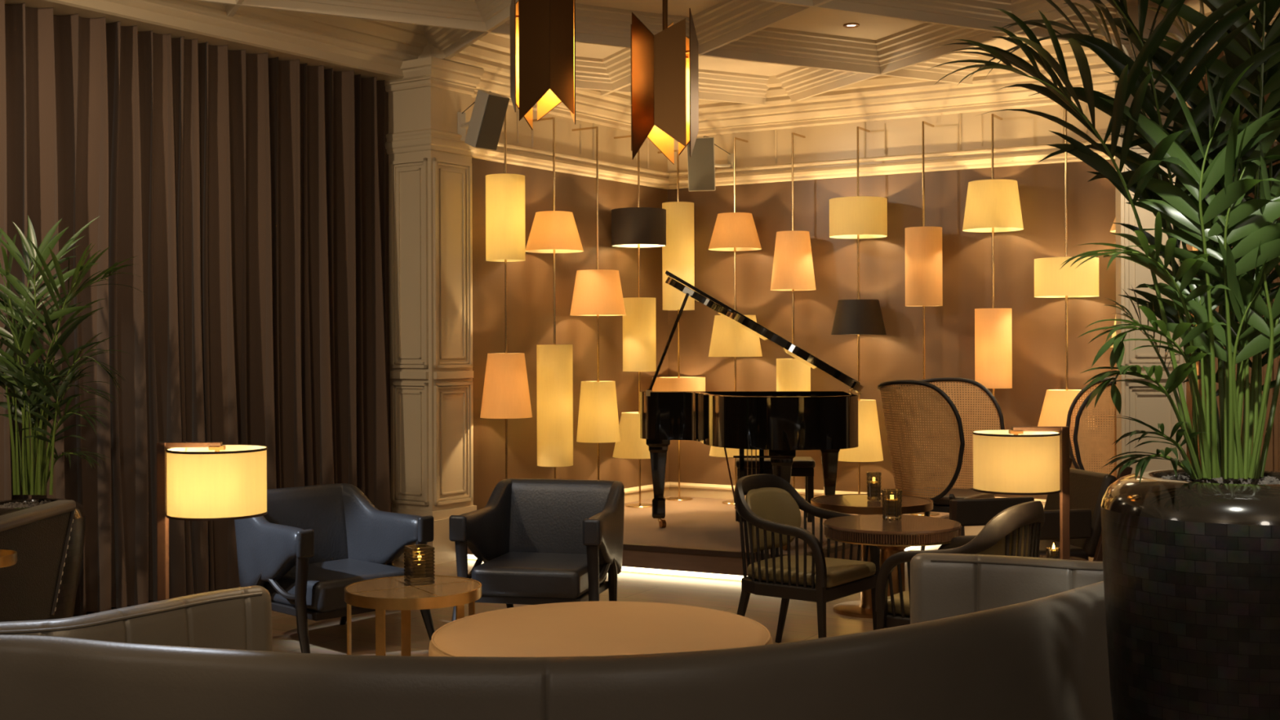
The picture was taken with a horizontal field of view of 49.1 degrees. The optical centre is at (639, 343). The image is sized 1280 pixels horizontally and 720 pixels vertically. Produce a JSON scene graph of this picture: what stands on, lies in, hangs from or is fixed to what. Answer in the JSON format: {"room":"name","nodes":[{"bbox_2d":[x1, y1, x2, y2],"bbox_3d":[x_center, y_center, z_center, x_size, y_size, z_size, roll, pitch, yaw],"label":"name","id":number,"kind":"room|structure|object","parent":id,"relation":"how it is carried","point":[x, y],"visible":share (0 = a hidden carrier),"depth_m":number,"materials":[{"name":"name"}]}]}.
{"room":"piano lounge bar","nodes":[
{"label":"piano lounge bar","id":0,"kind":"room"},
{"bbox_2d":[384,42,484,564],"bbox_3d":[-1.540,-0.319,9.860,0.732,3.650,0.562,0,0,34],"label":"pillar","id":1,"kind":"structure","parent":0,"point":[430,213],"depth_m":9.70,"materials":[{"name":"beige paint"}]},
{"bbox_2d":[457,89,509,150],"bbox_3d":[-1.130,-1.507,9.545,0.228,0.390,0.606,0,0,-40],"label":"loudspeaker","id":2,"kind":"object","parent":1,"relation":"attached to","point":[485,125],"visible":1,"depth_m":9.37,"materials":[{"name":"beige plastic"}]},
{"bbox_2d":[475,94,509,150],"bbox_3d":[-0.987,-1.482,9.379,0.130,0.335,0.198,0,0,38],"label":"grille","id":3,"kind":"object","parent":2,"relation":"attached to","point":[491,109],"depth_m":9.35,"materials":[{"name":"grey"}]},
{"bbox_2d":[471,97,668,510],"bbox_3d":[-0.608,-0.323,10.977,0.120,3.650,3.230,0,0,34],"label":"wall","id":4,"kind":"structure","parent":0,"point":[530,282],"depth_m":10.87,"materials":[{"name":"brown wood"}]},
{"bbox_2d":[4,0,427,81],"bbox_3d":[-4.519,-1.974,5.661,0.750,0.315,10.050,0,0,34],"label":"trim","id":5,"kind":"structure","parent":4,"relation":"attached to","point":[370,48],"depth_m":8.66,"materials":[{"name":"beige paint"}]},
{"bbox_2d":[624,481,881,502],"bbox_3d":[0.238,1.250,11.109,4.139,0.118,1.938,0,0,-17],"label":"baseboard","id":6,"kind":"structure","parent":4,"relation":"attached to","point":[689,490],"depth_m":11.84,"materials":[{"name":"beige paint"}]},
{"bbox_2d":[73,544,1093,656],"bbox_3d":[-1.540,1.556,6.500,19.093,0.100,24.000,0,0,0],"label":"floor","id":7,"kind":"structure","parent":0,"point":[328,636],"depth_m":7.75,"materials":[{"name":"brown wood"}]},
{"bbox_2d":[0,549,17,568],"bbox_3d":[-2.490,1.153,5.300,0.244,0.714,0.244,0,0,0],"label":"tray table","id":8,"kind":"object","parent":7,"relation":"on","point":[7,557],"visible":1,"depth_m":5.29,"materials":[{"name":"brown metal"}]},
{"bbox_2d":[0,499,75,622],"bbox_3d":[-2.976,1.105,5.982,0.813,0.822,0.868,0,0,0],"label":"armchair","id":9,"kind":"object","parent":7,"relation":"on","point":[39,535],"visible":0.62,"depth_m":6.01,"materials":[{"name":"leather"}]},
{"bbox_2d":[0,497,85,619],"bbox_3d":[-2.997,1.145,6.860,0.524,0.733,0.524,0,0,0],"label":"planter","id":10,"kind":"object","parent":7,"relation":"on","point":[65,604],"visible":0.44,"depth_m":6.82,"materials":[{"name":"tile"}]},
{"bbox_2d":[0,215,142,495],"bbox_3d":[-3.001,0.042,6.888,0.992,1.408,0.792,0,0,14],"label":"potted palm","id":11,"kind":"object","parent":10,"relation":"in","point":[35,473],"visible":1,"depth_m":6.76,"materials":[{"name":"green plant"}]},
{"bbox_2d":[0,0,391,615],"bbox_3d":[-3.688,-0.180,6.885,0.355,3.360,7.192,0,0,34],"label":"curtain","id":12,"kind":"object","parent":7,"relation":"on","point":[248,193],"visible":0.77,"depth_m":8.36,"materials":[{"name":"brown fabric"}]},
{"bbox_2d":[156,441,267,600],"bbox_3d":[-1.491,0.920,4.770,0.436,1.172,0.330,0,0,0],"label":"floor lamp","id":13,"kind":"object","parent":7,"relation":"on","point":[197,481],"visible":0.99,"depth_m":4.65,"materials":[{"name":"beige fabric"}]},
{"bbox_2d":[234,483,435,653],"bbox_3d":[-1.577,1.131,7.100,0.771,0.759,0.802,0,0,44],"label":"armchair","id":14,"kind":"object","parent":7,"relation":"on","point":[312,543],"visible":0.83,"depth_m":7.11,"materials":[{"name":"blue leather"}]},
{"bbox_2d":[262,558,404,612],"bbox_3d":[-1.534,1.211,7.059,0.580,0.150,0.575,0,0,44],"label":"seat cushion","id":15,"kind":"object","parent":14,"relation":"on","point":[327,578],"depth_m":6.87,"materials":[{"name":"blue leather"}]},
{"bbox_2d":[344,575,481,656],"bbox_3d":[-0.950,1.261,5.880,0.570,0.486,0.570,0,0,-14],"label":"side table","id":16,"kind":"object","parent":7,"relation":"on","point":[392,593],"visible":0.51,"depth_m":5.75,"materials":[{"name":"brown wood"}]},
{"bbox_2d":[404,544,435,585],"bbox_3d":[-0.942,0.941,5.973,0.104,0.155,0.104,0,0,-26],"label":"candle holder","id":17,"kind":"object","parent":16,"relation":"on","point":[419,559],"visible":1,"depth_m":5.93,"materials":[{"name":"glass"}]},
{"bbox_2d":[448,478,624,621],"bbox_3d":[-0.503,1.127,7.389,0.802,0.759,0.771,0,0,14],"label":"armchair","id":18,"kind":"object","parent":7,"relation":"on","point":[537,541],"visible":0.98,"depth_m":7.42,"materials":[{"name":"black leather"}]},
{"bbox_2d":[471,551,607,599],"bbox_3d":[-0.517,1.207,7.331,0.575,0.150,0.580,0,0,14],"label":"seat cushion","id":19,"kind":"object","parent":18,"relation":"on","point":[505,575],"depth_m":7.08,"materials":[{"name":"black leather"}]},
{"bbox_2d":[0,552,1113,719],"bbox_3d":[0.022,1.123,4.050,3.938,0.746,1.388,0,0,-16],"label":"sofa","id":20,"kind":"object","parent":7,"relation":"on","point":[987,637],"visible":0.87,"depth_m":3.54,"materials":[{"name":"beige leather"}]},
{"bbox_2d":[428,600,773,657],"bbox_3d":[-0.145,1.286,5.300,1.298,0.430,1.298,0,0,0],"label":"ottoman","id":21,"kind":"object","parent":7,"relation":"on","point":[595,628],"visible":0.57,"depth_m":5.23,"materials":[{"name":"beige leather"}]},
{"bbox_2d":[467,558,737,580],"bbox_3d":[0.783,1.474,9.539,3.853,0.045,1.730,0,0,-15],"label":"plinth","id":22,"kind":"object","parent":7,"relation":"on","point":[468,558],"depth_m":9.06,"materials":[{"name":"beige paint"}]},
{"bbox_2d":[733,474,879,643],"bbox_3d":[0.772,1.070,6.693,0.568,0.859,0.573,0,0,37],"label":"dining chair","id":23,"kind":"object","parent":7,"relation":"on","point":[771,513],"visible":0.91,"depth_m":6.62,"materials":[{"name":"black wood"}]},
{"bbox_2d":[746,555,875,588],"bbox_3d":[0.798,1.078,6.673,0.502,0.067,0.480,0,0,37],"label":"seat cushion","id":24,"kind":"object","parent":23,"relation":"on","point":[842,573],"depth_m":6.53,"materials":[{"name":"beige fabric"}]},
{"bbox_2d":[810,493,933,618],"bbox_3d":[1.298,1.185,7.840,0.676,0.620,0.676,0,0,0],"label":"pedestal table","id":25,"kind":"object","parent":7,"relation":"on","point":[852,504],"visible":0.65,"depth_m":7.75,"materials":[{"name":"brown wood"}]},
{"bbox_2d":[866,471,881,500],"bbox_3d":[1.311,0.797,7.846,0.085,0.155,0.084,0,0,0],"label":"candle holder","id":26,"kind":"object","parent":25,"relation":"on","point":[873,482],"visible":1,"depth_m":7.81,"materials":[{"name":"clear glass"}]},
{"bbox_2d":[823,514,961,596],"bbox_3d":[1.135,1.150,6.300,0.612,0.692,0.612,0,0,15],"label":"pedestal table","id":27,"kind":"object","parent":7,"relation":"on","point":[892,537],"visible":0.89,"depth_m":6.14,"materials":[{"name":"brown wood"}]},
{"bbox_2d":[881,488,902,519],"bbox_3d":[1.154,0.736,6.415,0.097,0.135,0.095,0,0,0],"label":"candle holder","id":28,"kind":"object","parent":27,"relation":"on","point":[891,500],"visible":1,"depth_m":6.38,"materials":[{"name":"clear glass"}]},
{"bbox_2d":[877,377,1004,550],"bbox_3d":[1.986,0.864,9.431,0.713,1.260,0.806,0,0,34],"label":"cane chair","id":29,"kind":"object","parent":7,"relation":"on","point":[942,417],"visible":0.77,"depth_m":9.13,"materials":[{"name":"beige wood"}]},
{"bbox_2d":[902,487,994,506],"bbox_3d":[2.024,1.024,9.406,0.553,0.065,0.541,0,0,34],"label":"seat cushion","id":30,"kind":"object","parent":29,"relation":"on","point":[958,493],"depth_m":9.24,"materials":[{"name":"brown leather"}]},
{"bbox_2d":[875,501,1044,629],"bbox_3d":[1.352,1.067,5.787,0.568,0.859,0.573,0,0,37],"label":"dining chair","id":31,"kind":"object","parent":7,"relation":"on","point":[1015,531],"visible":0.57,"depth_m":5.64,"materials":[{"name":"black wood"}]},
{"bbox_2d":[887,590,910,616],"bbox_3d":[1.325,1.076,5.807,0.502,0.067,0.480,0,0,37],"label":"seat cushion","id":32,"kind":"object","parent":31,"relation":"on","point":[898,605],"depth_m":5.71,"materials":[{"name":"beige leather"}]},
{"bbox_2d":[962,113,1023,497],"bbox_3d":[2.629,-0.207,10.420,0.442,3.012,0.442,0,0,0],"label":"lamp","id":33,"kind":"object","parent":7,"relation":"on","point":[992,206],"visible":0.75,"depth_m":10.30,"materials":[{"name":"beige fabric"}]},
{"bbox_2d":[972,426,1070,559],"bbox_3d":[1.520,0.908,5.450,0.438,1.172,0.330,0,0,0],"label":"floor lamp","id":34,"kind":"object","parent":7,"relation":"on","point":[1031,460],"visible":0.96,"depth_m":5.33,"materials":[{"name":"beige fabric"}]},
{"bbox_2d":[949,457,1132,561],"bbox_3d":[2.099,1.059,7.437,0.772,0.871,0.625,0,0,-13],"label":"lounge chair","id":35,"kind":"object","parent":7,"relation":"on","point":[1087,489],"visible":0.32,"depth_m":7.32,"materials":[{"name":"brown leather"}]},
{"bbox_2d":[1039,539,1088,560],"bbox_3d":[1.995,1.122,7.413,0.560,0.130,0.520,0,0,-13],"label":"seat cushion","id":36,"kind":"object","parent":35,"relation":"on","point":[1077,548],"depth_m":7.24,"materials":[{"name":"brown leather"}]},
{"bbox_2d":[1039,555,1087,560],"bbox_3d":[1.925,1.247,6.500,0.304,0.490,0.304,0,0,0],"label":"table","id":37,"kind":"object","parent":7,"relation":"on","point":[1040,556],"visible":0.06,"depth_m":6.56,"materials":[{"name":"brown wood"}]},
{"bbox_2d":[1045,542,1060,559],"bbox_3d":[1.909,0.959,6.460,0.071,0.086,0.070,0,0,0],"label":"candle holder","id":38,"kind":"object","parent":37,"relation":"on","point":[1053,552],"visible":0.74,"depth_m":6.43,"materials":[{"name":"clear glass"}]},
{"bbox_2d":[1034,109,1098,429],"bbox_3d":[3.092,-0.212,10.148,0.449,3.019,0.449,0,0,0],"label":"lamp","id":39,"kind":"object","parent":7,"relation":"on","point":[1051,281],"visible":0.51,"depth_m":10.01,"materials":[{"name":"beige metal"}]},
{"bbox_2d":[1066,376,1116,477],"bbox_3d":[3.294,0.858,9.536,0.714,1.260,0.642,0,0,12],"label":"cane chair","id":40,"kind":"object","parent":7,"relation":"on","point":[1086,443],"visible":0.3,"depth_m":9.29,"materials":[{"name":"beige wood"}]},
{"bbox_2d":[1110,216,1115,347],"bbox_3d":[3.551,-0.213,9.879,0.452,3.019,0.452,0,0,0],"label":"lamp","id":41,"kind":"object","parent":7,"relation":"on","point":[1113,229],"visible":0.05,"depth_m":9.88,"materials":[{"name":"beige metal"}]},
{"bbox_2d":[1100,468,1279,719],"bbox_3d":[1.579,0.923,3.720,0.670,1.142,0.670,0,0,0],"label":"planter","id":42,"kind":"object","parent":7,"relation":"on","point":[1191,567],"visible":0.88,"depth_m":3.48,"materials":[{"name":"tile"}]},
{"bbox_2d":[924,0,1279,483],"bbox_3d":[1.424,-0.488,3.735,1.517,1.716,0.973,0,0,-35],"label":"potted palm","id":43,"kind":"object","parent":42,"relation":"on","point":[1206,205],"visible":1,"depth_m":3.54,"materials":[{"name":"green plant"}]},
{"bbox_2d":[190,0,1279,105],"bbox_3d":[-0.461,-2.107,6.500,21.280,0.322,24.000,0,0,0],"label":"ceiling","id":44,"kind":"structure","parent":0,"point":[806,44],"depth_m":9.17,"materials":[{"name":"paint"}]},
{"bbox_2d":[510,0,575,129],"bbox_3d":[-0.364,-1.480,5.202,0.246,1.336,0.242,0,0,0],"label":"pendant lamp","id":45,"kind":"object","parent":44,"relation":"hanging from","point":[543,32],"visible":1,"depth_m":5.10,"materials":[{"name":"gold metal"}]},
{"bbox_2d":[631,0,698,164],"bbox_3d":[0.091,-1.416,5.202,0.252,1.470,0.242,0,0,0],"label":"pendant lamp","id":46,"kind":"object","parent":44,"relation":"hanging from","point":[664,64],"visible":1,"depth_m":5.11,"materials":[{"name":"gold metal"}]},
{"bbox_2d":[843,22,859,27],"bbox_3d":[1.427,-2.149,9.453,0.110,0.011,0.110,0,0,0],"label":"recessed light","id":47,"kind":"object","parent":44,"relation":"in","point":[849,24],"visible":1,"depth_m":9.43,"materials":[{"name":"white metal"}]},
{"bbox_2d":[622,495,949,559],"bbox_3d":[0.518,1.325,10.200,2.587,0.035,3.198,0,0,34],"label":"stage platform","id":48,"kind":"structure","parent":0,"point":[708,523],"depth_m":10.01,"materials":[{"name":"wood"}]},
{"bbox_2d":[480,114,532,479],"bbox_3d":[-0.960,-0.166,9.928,0.386,2.960,0.369,0,0,0],"label":"lamp","id":49,"kind":"object","parent":48,"relation":"on","point":[506,395],"visible":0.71,"depth_m":9.80,"materials":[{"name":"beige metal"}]},
{"bbox_2d":[525,116,583,479],"bbox_3d":[-0.634,-0.185,10.390,0.435,2.996,0.435,0,0,0],"label":"lamp","id":50,"kind":"object","parent":48,"relation":"on","point":[553,231],"visible":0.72,"depth_m":10.27,"materials":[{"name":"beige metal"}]},
{"bbox_2d":[569,126,626,479],"bbox_3d":[-0.326,-0.186,10.839,0.434,2.995,0.434,0,0,0],"label":"lamp","id":51,"kind":"object","parent":48,"relation":"on","point":[597,292],"visible":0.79,"depth_m":10.71,"materials":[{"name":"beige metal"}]},
{"bbox_2d":[611,135,666,507],"bbox_3d":[-0.006,-0.191,11.306,0.441,3.002,0.441,0,0,0],"label":"lamp","id":52,"kind":"object","parent":48,"relation":"on","point":[638,227],"visible":0.88,"depth_m":11.18,"materials":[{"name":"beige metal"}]},
{"bbox_2d":[652,150,705,501],"bbox_3d":[0.325,-0.163,11.788,0.449,2.943,0.449,0,0,0],"label":"lamp","id":53,"kind":"object","parent":48,"relation":"on","point":[678,254],"visible":0.76,"depth_m":11.67,"materials":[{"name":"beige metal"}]},
{"bbox_2d":[466,545,911,576],"bbox_3d":[0.800,1.394,9.472,3.939,0.115,1.764,0,0,-15],"label":"stage riser","id":54,"kind":"object","parent":48,"relation":"attached to","point":[632,558],"visible":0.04,"depth_m":8.98,"materials":[{"name":"brown wood"}]},
{"bbox_2d":[467,554,743,580],"bbox_3d":[-0.151,1.477,9.239,2.457,0.032,0.021,0,0,27],"label":"light strip","id":55,"kind":"object","parent":54,"relation":"attached to","point":[469,556],"visible":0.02,"depth_m":9.02,"materials":[{"name":"white"}]},
{"bbox_2d":[622,514,949,559],"bbox_3d":[0.805,1.320,9.454,3.961,0.033,1.772,0,0,-15],"label":"stage nosing","id":56,"kind":"object","parent":54,"relation":"on","point":[625,546],"depth_m":8.95,"materials":[{"name":"brown wood"}]},
{"bbox_2d":[904,546,920,551],"bbox_3d":[1.637,1.470,9.657,0.021,0.032,2.346,0,0,34],"label":"light strip","id":57,"kind":"object","parent":54,"relation":"attached to","point":[911,547],"visible":0.02,"depth_m":10.11,"materials":[{"name":"white"}]},
{"bbox_2d":[708,137,762,504],"bbox_3d":[0.782,-0.196,11.503,0.444,3.006,0.444,0,0,0],"label":"lamp","id":58,"kind":"object","parent":48,"relation":"on","point":[735,232],"visible":0.59,"depth_m":11.35,"materials":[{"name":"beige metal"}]},
{"bbox_2d":[640,270,863,550],"bbox_3d":[0.744,0.405,9.451,1.490,1.803,1.770,0,0,0],"label":"grand piano","id":59,"kind":"object","parent":48,"relation":"on","point":[781,423],"visible":0.9,"depth_m":8.85,"materials":[{"name":"black paint"}]},
{"bbox_2d":[645,390,651,395],"bbox_3d":[0.061,0.338,9.634,0.040,0.040,0.040,0,0,0],"label":"socket","id":60,"kind":"object","parent":59,"relation":"attached to","point":[648,393],"depth_m":9.61,"materials":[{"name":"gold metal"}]},
{"bbox_2d":[735,456,815,522],"bbox_3d":[1.004,1.079,10.420,0.580,0.455,0.340,0,0,3],"label":"piano bench","id":61,"kind":"object","parent":48,"relation":"on","point":[801,466],"visible":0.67,"depth_m":10.25,"materials":[{"name":"black wood"}]},
{"bbox_2d":[770,132,815,488],"bbox_3d":[1.230,-0.196,11.240,0.364,3.003,0.364,0,0,-15],"label":"lamp","id":62,"kind":"object","parent":48,"relation":"on","point":[793,269],"visible":0.52,"depth_m":11.12,"materials":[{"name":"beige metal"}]},
{"bbox_2d":[829,126,887,493],"bbox_3d":[1.711,-0.200,10.958,0.449,3.005,0.449,0,0,0],"label":"lamp","id":63,"kind":"object","parent":48,"relation":"on","point":[857,217],"visible":0.79,"depth_m":10.80,"materials":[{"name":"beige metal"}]},
{"bbox_2d":[905,120,942,515],"bbox_3d":[2.168,-0.200,10.726,0.280,3.003,0.350,0,0,0],"label":"lamp","id":64,"kind":"object","parent":48,"relation":"on","point":[923,245],"visible":0.93,"depth_m":10.58,"materials":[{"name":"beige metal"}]},
{"bbox_2d":[667,102,1192,499],"bbox_3d":[2.601,-0.335,10.796,5.800,3.650,0.120,0,0,30],"label":"wall","id":65,"kind":"structure","parent":0,"point":[1038,324],"depth_m":11.05,"materials":[{"name":"brown wood"}]},
{"bbox_2d":[687,136,733,191],"bbox_3d":[0.583,-1.473,11.565,0.231,0.457,0.586,0,0,22],"label":"loudspeaker","id":66,"kind":"object","parent":65,"relation":"attached to","point":[701,165],"visible":0.84,"depth_m":11.34,"materials":[{"name":"beige plastic"}]},
{"bbox_2d":[687,137,715,191],"bbox_3d":[0.494,-1.454,11.342,0.213,0.413,0.072,0,0,13],"label":"grille","id":67,"kind":"object","parent":66,"relation":"attached to","point":[701,164],"depth_m":11.34,"materials":[{"name":"grey"}]},
{"bbox_2d":[517,106,1087,168],"bbox_3d":[1.305,-1.633,10.886,5.319,0.305,2.199,0,0,0],"label":"trim","id":68,"kind":"structure","parent":65,"relation":"attached to","point":[1086,106],"depth_m":11.10,"materials":[{"name":"beige paint"}]},
{"bbox_2d":[431,33,1262,136],"bbox_3d":[1.786,-1.967,9.441,5.824,0.380,3.056,0,0,30],"label":"trim","id":69,"kind":"structure","parent":65,"relation":"attached to","point":[882,97],"depth_m":10.88,"materials":[{"name":"beige paint"}]},
{"bbox_2d":[471,139,1278,189],"bbox_3d":[1.863,-1.417,10.717,6.566,0.150,2.631,0,0,3],"label":"trim","id":70,"kind":"structure","parent":65,"relation":"attached to","point":[515,154],"depth_m":11.01,"materials":[{"name":"beige paint"}]},
{"bbox_2d":[964,497,1046,535],"bbox_3d":[3.772,1.320,10.020,3.006,0.330,0.060,0,0,30],"label":"baseboard","id":71,"kind":"structure","parent":65,"relation":"attached to","point":[971,530],"depth_m":10.71,"materials":[{"name":"beige paint"}]},
{"bbox_2d":[1102,4,1186,475],"bbox_3d":[3.235,-0.338,8.948,0.542,3.650,0.252,0,0,6],"label":"pillar","id":72,"kind":"structure","parent":0,"point":[1146,404],"depth_m":8.93,"materials":[{"name":"beige paint"}]},
{"bbox_2d":[1191,51,1279,471],"bbox_3d":[5.849,-0.348,9.688,4.000,3.650,0.125,0,0,0],"label":"wall","id":73,"kind":"structure","parent":0,"point":[1273,460],"depth_m":9.65,"materials":[{"name":"brown paint"}]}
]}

